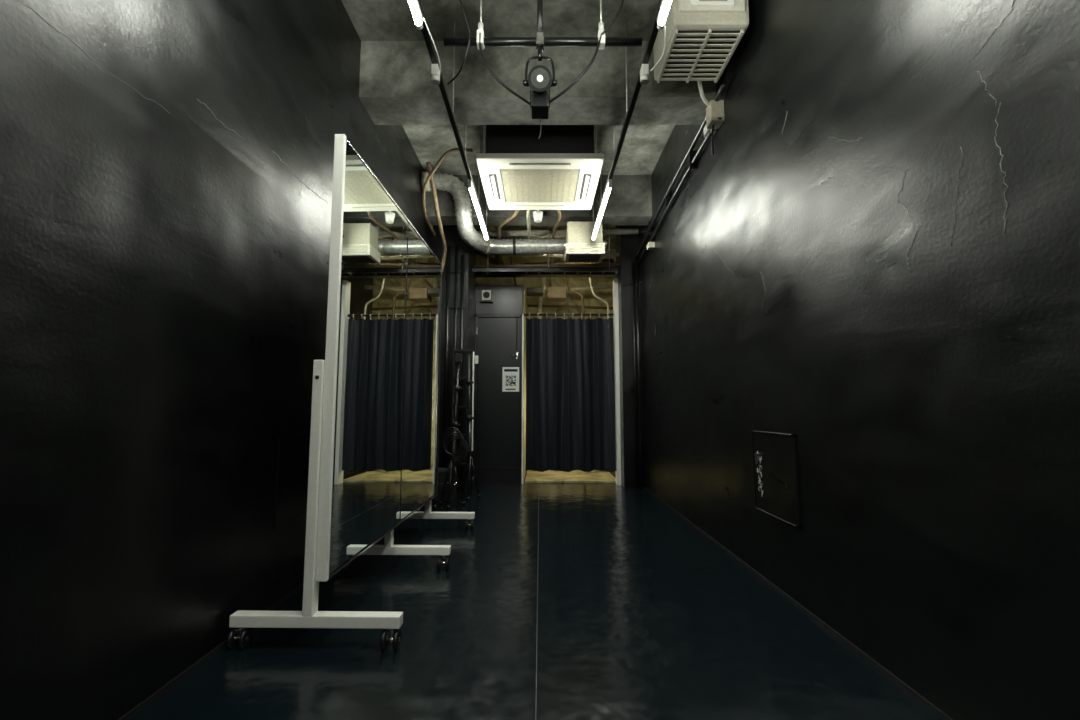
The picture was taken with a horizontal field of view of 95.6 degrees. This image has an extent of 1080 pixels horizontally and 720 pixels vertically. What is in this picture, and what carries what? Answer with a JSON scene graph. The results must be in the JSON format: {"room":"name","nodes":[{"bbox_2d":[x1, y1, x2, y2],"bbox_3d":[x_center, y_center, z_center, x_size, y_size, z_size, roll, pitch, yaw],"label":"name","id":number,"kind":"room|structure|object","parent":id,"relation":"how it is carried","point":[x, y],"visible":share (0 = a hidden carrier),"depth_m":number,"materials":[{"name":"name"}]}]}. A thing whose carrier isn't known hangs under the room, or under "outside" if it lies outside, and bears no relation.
{"room":"dance studio","nodes":[
{"label":"dance studio","id":0,"kind":"room"},
{"bbox_2d":[0,0,433,719],"bbox_3d":[-1.260,-0.537,2.464,0.120,3.350,10.240,0,-6,0],"label":"wall","id":1,"kind":"structure","parent":0,"point":[164,276],"depth_m":1.52,"materials":[{"name":"black paint"}]},
{"bbox_2d":[19,0,321,198],"bbox_3d":[-1.200,-0.887,1.954,0.003,0.294,1.684,0,-6,0],"label":"crack","id":2,"kind":"object","parent":1,"relation":"attached to","point":[19,0],"visible":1,"depth_m":1.39,"materials":[{"name":"paint"}]},
{"bbox_2d":[118,583,303,719],"bbox_3d":[-1.198,1.021,1.282,0.005,0.018,7.950,0,-6,0],"label":"baseboard","id":3,"kind":"structure","parent":1,"relation":"attached to","point":[195,665],"depth_m":1.64,"materials":[{"name":"black"}]},
{"bbox_2d":[421,172,565,254],"bbox_3d":[-0.441,-1.538,5.353,1.764,0.689,0.534,3,-6,-26],"label":"flexible duct","id":4,"kind":"object","parent":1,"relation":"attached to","point":[451,184],"visible":0.94,"depth_m":5.16,"materials":[{"name":"metal"}]},
{"bbox_2d":[433,225,476,492],"bbox_3d":[-1.000,-0.217,5.723,0.400,3.350,0.650,0,-6,0],"label":"wall","id":5,"kind":"structure","parent":0,"point":[452,237],"depth_m":5.43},
{"bbox_2d":[441,246,465,487],"bbox_3d":[-0.945,0.047,5.351,0.230,2.650,0.044,0,-6,0],"label":"conduit","id":6,"kind":"object","parent":5,"relation":"attached to","point":[445,423],"depth_m":5.37,"materials":[{"name":"black metal"}]},
{"bbox_2d":[475,266,617,276],"bbox_3d":[0.077,-1.095,6.051,1.755,0.120,0.110,0,-6,0],"label":"lintel beam","id":7,"kind":"structure","parent":5,"relation":"attached to","point":[597,266],"depth_m":6.02,"materials":[{"name":"black metal"}]},
{"bbox_2d":[475,285,522,314],"bbox_3d":[-0.507,-0.740,6.131,0.585,0.370,0.100,0,-6,0],"label":"wall partition","id":8,"kind":"structure","parent":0,"point":[507,299],"depth_m":6.08,"materials":[{"name":"grey paint"}]},
{"bbox_2d":[480,288,492,302],"bbox_3d":[-0.660,-0.798,6.056,0.160,0.170,0.062,0,-6,0],"label":"box","id":9,"kind":"object","parent":8,"relation":"attached to","point":[486,294],"visible":1,"depth_m":6.03,"materials":[{"name":"white plastic"}]},
{"bbox_2d":[473,315,521,466],"bbox_3d":[-0.511,0.366,5.991,0.578,1.860,0.123,0,-6,0],"label":"door","id":10,"kind":"structure","parent":8,"relation":"in","point":[498,338],"depth_m":5.98,"materials":[{"name":"black paint"}]},
{"bbox_2d":[502,367,518,391],"bbox_3d":[-0.357,0.237,6.000,0.205,0.300,0.009,0,-6,0],"label":"poster","id":11,"kind":"object","parent":10,"relation":"attached to","point":[510,375],"visible":1,"depth_m":6.00,"materials":[{"name":"paper"}]},
{"bbox_2d":[474,225,638,471],"bbox_3d":[-0.010,-0.100,6.466,2.341,3.200,1.850,0,-6,0],"label":"pipes","id":12,"kind":"object","parent":8,"relation":"attached to","point":[554,294],"visible":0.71,"depth_m":6.41,"materials":[{"name":"metal"}]},
{"bbox_2d":[341,0,674,248],"bbox_3d":[-0.013,-2.264,2.634,2.615,0.120,10.240,0,-6,0],"label":"ceiling","id":13,"kind":"structure","parent":0,"point":[642,148],"depth_m":3.19,"materials":[{"name":"concrete"}]},
{"bbox_2d":[418,0,488,235],"bbox_3d":[-0.529,-1.946,1.366,0.076,0.760,7.500,0,-6,0],"label":"rail","id":14,"kind":"object","parent":13,"relation":"hanging from","point":[436,75],"visible":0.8,"depth_m":2.81,"materials":[{"name":"black metal"}]},
{"bbox_2d":[408,0,422,29],"bbox_3d":[-0.545,-1.584,1.617,0.032,0.061,1.230,0,-6,0],"label":"fluorescent tube light","id":15,"kind":"object","parent":14,"relation":"attached to","point":[414,5],"visible":1,"depth_m":2.15,"materials":[{"name":"white glass"}]},
{"bbox_2d":[468,179,487,240],"bbox_3d":[-0.545,-1.310,4.409,0.032,0.061,1.240,0,-6,0],"label":"fluorescent tube light","id":16,"kind":"object","parent":14,"relation":"attached to","point":[470,184],"visible":1,"depth_m":4.23,"materials":[{"name":"white glass"}]},
{"bbox_2d":[422,148,560,272],"bbox_3d":[-0.477,-1.351,5.225,1.385,0.924,1.866,0,-6,0],"label":"bundle","id":17,"kind":"object","parent":13,"relation":"attached to","point":[431,171],"visible":0.74,"depth_m":4.90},
{"bbox_2d":[447,0,623,139],"bbox_3d":[-0.049,-1.682,2.576,0.951,1.053,0.409,0,-6,0],"label":"hanging cable","id":18,"kind":"object","parent":13,"relation":"hanging from","point":[622,2],"visible":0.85,"depth_m":2.52,"materials":[{"name":"black rubber"}]},
{"bbox_2d":[533,210,542,222],"bbox_3d":[-0.020,-1.679,4.907,0.100,0.600,0.100,0,-6,0],"label":"bulb","id":19,"kind":"object","parent":13,"relation":"hanging from","point":[537,214],"visible":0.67,"depth_m":4.85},
{"bbox_2d":[359,41,716,124],"bbox_3d":[-0.013,-1.925,3.424,2.375,0.400,0.320,0,-6,0],"label":"ceiling beam","id":20,"kind":"structure","parent":13,"relation":"attached to","point":[396,87],"depth_m":3.27,"materials":[{"name":"grey concrete"}]},
{"bbox_2d":[426,175,651,224],"bbox_3d":[-0.013,-1.718,5.283,2.375,0.450,0.260,0,-6,0],"label":"ceiling beam","id":21,"kind":"structure","parent":13,"relation":"attached to","point":[629,202],"depth_m":5.15,"materials":[{"name":"grey concrete"}]},
{"bbox_2d":[476,125,603,209],"bbox_3d":[0.000,-1.755,4.242,0.984,0.579,0.980,0,-6,0],"label":"air conditioner","id":22,"kind":"object","parent":13,"relation":"attached to","point":[559,170],"depth_m":3.86,"materials":[{"name":"white plastic"}]},
{"bbox_2d":[443,0,641,48],"bbox_3d":[0.015,-1.919,2.585,1.030,0.575,0.060,0,-6,0],"label":"pipe","id":23,"kind":"object","parent":13,"relation":"attached to","point":[448,41],"visible":0.82,"depth_m":2.54,"materials":[{"name":"black metal"}]},
{"bbox_2d":[523,32,556,118],"bbox_3d":[0.000,-1.483,2.576,0.176,0.415,0.305,0,-6,0],"label":"spotlight","id":24,"kind":"object","parent":23,"relation":"hanging from","point":[539,79],"visible":0.99,"depth_m":2.48,"materials":[{"name":"black metal"}]},
{"bbox_2d":[472,225,617,274],"bbox_3d":[0.060,-1.451,5.744,1.681,0.890,0.150,0,-6,0],"label":"cable tray","id":25,"kind":"object","parent":13,"relation":"attached to","point":[477,271],"visible":0.96,"depth_m":5.63,"materials":[{"name":"black metal"}]},
{"bbox_2d":[564,221,604,261],"bbox_3d":[0.475,-1.289,5.272,0.410,0.406,0.318,0,-6,0],"label":"box","id":26,"kind":"object","parent":13,"relation":"hanging from","point":[580,247],"visible":0.84,"depth_m":5.15,"materials":[{"name":"metal"}]},
{"bbox_2d":[591,0,665,235],"bbox_3d":[0.561,-1.946,1.366,0.076,0.760,7.500,0,-6,0],"label":"rail","id":27,"kind":"object","parent":13,"relation":"hanging from","point":[643,75],"visible":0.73,"depth_m":2.78,"materials":[{"name":"black metal"}]},
{"bbox_2d":[592,179,611,240],"bbox_3d":[0.545,-1.310,4.409,0.032,0.061,1.240,0,-6,0],"label":"fluorescent tube light","id":28,"kind":"object","parent":27,"relation":"attached to","point":[609,184],"visible":1,"depth_m":4.23,"materials":[{"name":"white"}]},
{"bbox_2d":[657,0,671,29],"bbox_3d":[0.545,-1.584,1.617,0.032,0.061,1.230,0,-6,0],"label":"fluorescent tube light","id":29,"kind":"object","parent":27,"relation":"attached to","point":[665,5],"visible":1,"depth_m":2.15,"materials":[{"name":"white glass"}]},
{"bbox_2d":[653,0,748,82],"bbox_3d":[0.915,-1.961,2.839,0.410,0.442,0.492,0,-6,0],"label":"air conditioner","id":30,"kind":"object","parent":13,"relation":"hanging from","point":[702,36],"visible":0.97,"depth_m":2.70,"materials":[{"name":"beige plastic"}]},
{"bbox_2d":[523,287,526,481],"bbox_3d":[-0.212,0.349,6.738,0.025,2.420,1.320,0,-6,0],"label":"wall","id":31,"kind":"structure","parent":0,"point":[524,298],"depth_m":6.32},
{"bbox_2d":[522,314,523,483],"bbox_3d":[-0.209,0.456,5.934,0.019,2.050,0.040,0,-6,0],"label":"trim","id":32,"kind":"structure","parent":31,"relation":"attached to","point":[522,314],"depth_m":5.94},
{"bbox_2d":[128,469,942,719],"bbox_3d":[-0.013,1.179,2.296,2.615,0.101,10.240,0,-6,0],"label":"floor","id":33,"kind":"structure","parent":0,"point":[642,615],"depth_m":1.91,"materials":[{"name":"teal plastic"}]},
{"bbox_2d":[226,134,474,649],"bbox_3d":[-0.830,0.161,2.851,0.645,2.035,1.894,0,-6,1],"label":"mirror","id":34,"kind":"object","parent":33,"relation":"on","point":[374,431],"visible":1,"depth_m":2.29,"materials":[{"name":"white"}]},
{"bbox_2d":[416,498,436,511],"bbox_3d":[-1.049,0.750,4.369,0.244,1.160,0.218,0,-6,0],"label":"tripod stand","id":35,"kind":"object","parent":33,"relation":"on","point":[433,501],"visible":0.16,"depth_m":4.39,"materials":[{"name":"black metal"}]},
{"bbox_2d":[431,468,456,501],"bbox_3d":[-0.945,1.226,4.821,0.210,0.300,0.265,0,-6,0],"label":"equipment case","id":36,"kind":"object","parent":33,"relation":"on","point":[442,472],"visible":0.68,"depth_m":4.71,"materials":[{"name":"black metal"}]},
{"bbox_2d":[439,354,464,508],"bbox_3d":[-0.819,0.642,4.550,0.244,1.410,0.218,0,-6,0],"label":"tripod stand","id":37,"kind":"object","parent":33,"relation":"on","point":[458,357],"visible":0.98,"depth_m":4.56,"materials":[{"name":"black metal"}]},
{"bbox_2d":[442,427,468,461],"bbox_3d":[-0.771,0.772,4.486,0.242,0.316,0.056,0,-6,0],"label":"coiled cable","id":38,"kind":"object","parent":37,"relation":"attached to","point":[451,456],"visible":1,"depth_m":4.48,"materials":[{"name":"black rubber"}]},
{"bbox_2d":[450,347,474,494],"bbox_3d":[-0.824,0.637,5.213,0.236,1.550,0.080,0,-6,0],"label":"step ladder","id":39,"kind":"object","parent":33,"relation":"on","point":[454,350],"visible":0.64,"depth_m":5.21,"materials":[{"name":"black metal"}]},
{"bbox_2d":[460,354,480,500],"bbox_3d":[-0.699,0.660,4.935,0.209,1.450,0.188,0,-6,0],"label":"tripod stand","id":40,"kind":"object","parent":33,"relation":"on","point":[470,464],"visible":0.9,"depth_m":4.93,"materials":[{"name":"black metal"}]},
{"bbox_2d":[473,467,520,483],"bbox_3d":[-0.514,1.387,5.893,0.572,0.190,0.140,0,-6,0],"label":"step","id":41,"kind":"structure","parent":33,"relation":"on","point":[485,475],"depth_m":5.82,"materials":[{"name":"black"}]},
{"bbox_2d":[525,470,615,482],"bbox_3d":[0.385,1.538,6.586,1.130,0.025,1.370,0,-6,0],"label":"platform","id":42,"kind":"object","parent":33,"relation":"on","point":[550,476],"visible":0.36,"depth_m":6.20,"materials":[{"name":"beige wood"}]},
{"bbox_2d":[476,249,615,468],"bbox_3d":[-0.013,-0.043,7.500,2.375,3.350,0.120,0,-6,0],"label":"wall","id":43,"kind":"structure","parent":0,"point":[572,299],"depth_m":7.55,"materials":[{"name":"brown wood"}]},
{"bbox_2d":[524,313,613,315],"bbox_3d":[0.354,-0.556,6.013,1.105,0.036,0.036,0,-6,0],"label":"curtain rod","id":44,"kind":"object","parent":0,"point":[612,314],"depth_m":6.00,"materials":[{"name":"metal"}]},
{"bbox_2d":[526,313,615,471],"bbox_3d":[0.368,0.376,5.923,1.079,1.918,0.094,0,-6,0],"label":"curtain","id":45,"kind":"object","parent":44,"relation":"hanging from","point":[570,376],"visible":1,"depth_m":5.92,"materials":[{"name":"blue fabric"}]},
{"bbox_2d":[616,225,643,487],"bbox_3d":[1.065,-0.202,5.878,0.220,3.350,0.340,0,-6,0],"label":"wall column","id":46,"kind":"structure","parent":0,"point":[627,246],"depth_m":5.71,"materials":[{"name":"black paint"}]},
{"bbox_2d":[632,81,725,487],"bbox_3d":[1.082,-0.188,4.264,0.186,2.966,2.778,0,-6,0],"label":"pipe","id":47,"kind":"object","parent":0,"point":[714,118],"depth_m":4.50,"materials":[{"name":"black metal"}]},
{"bbox_2d":[613,279,620,484],"bbox_3d":[0.928,0.243,5.915,0.047,2.470,0.140,0,-6,0],"label":"trim","id":48,"kind":"structure","parent":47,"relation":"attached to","point":[615,281],"depth_m":5.86,"materials":[{"name":"grey metal"}]},
{"bbox_2d":[638,0,1079,719],"bbox_3d":[1.235,-0.537,2.464,0.120,3.350,10.240,0,-6,0],"label":"wall","id":49,"kind":"structure","parent":0,"point":[932,408],"depth_m":1.60,"materials":[{"name":"black paint"}]},
{"bbox_2d":[751,430,800,528],"bbox_3d":[1.167,0.572,2.456,0.016,0.420,0.460,0,-6,0],"label":"access hatch","id":50,"kind":"object","parent":49,"relation":"attached to","point":[775,464],"visible":1,"depth_m":2.42,"materials":[{"name":"black metal"}]},
{"bbox_2d":[643,486,952,719],"bbox_3d":[1.173,1.036,1.436,0.005,0.018,8.260,0,-6,0],"label":"baseboard","id":51,"kind":"structure","parent":49,"relation":"attached to","point":[874,663],"depth_m":1.93,"materials":[{"name":"black"}]},
{"bbox_2d":[712,0,1028,309],"bbox_3d":[1.175,-0.701,2.258,0.003,0.976,2.244,0,-6,0],"label":"cracks","id":52,"kind":"object","parent":49,"relation":"attached to","point":[1014,0],"visible":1,"depth_m":1.30,"materials":[{"name":"paint"}]}
]}

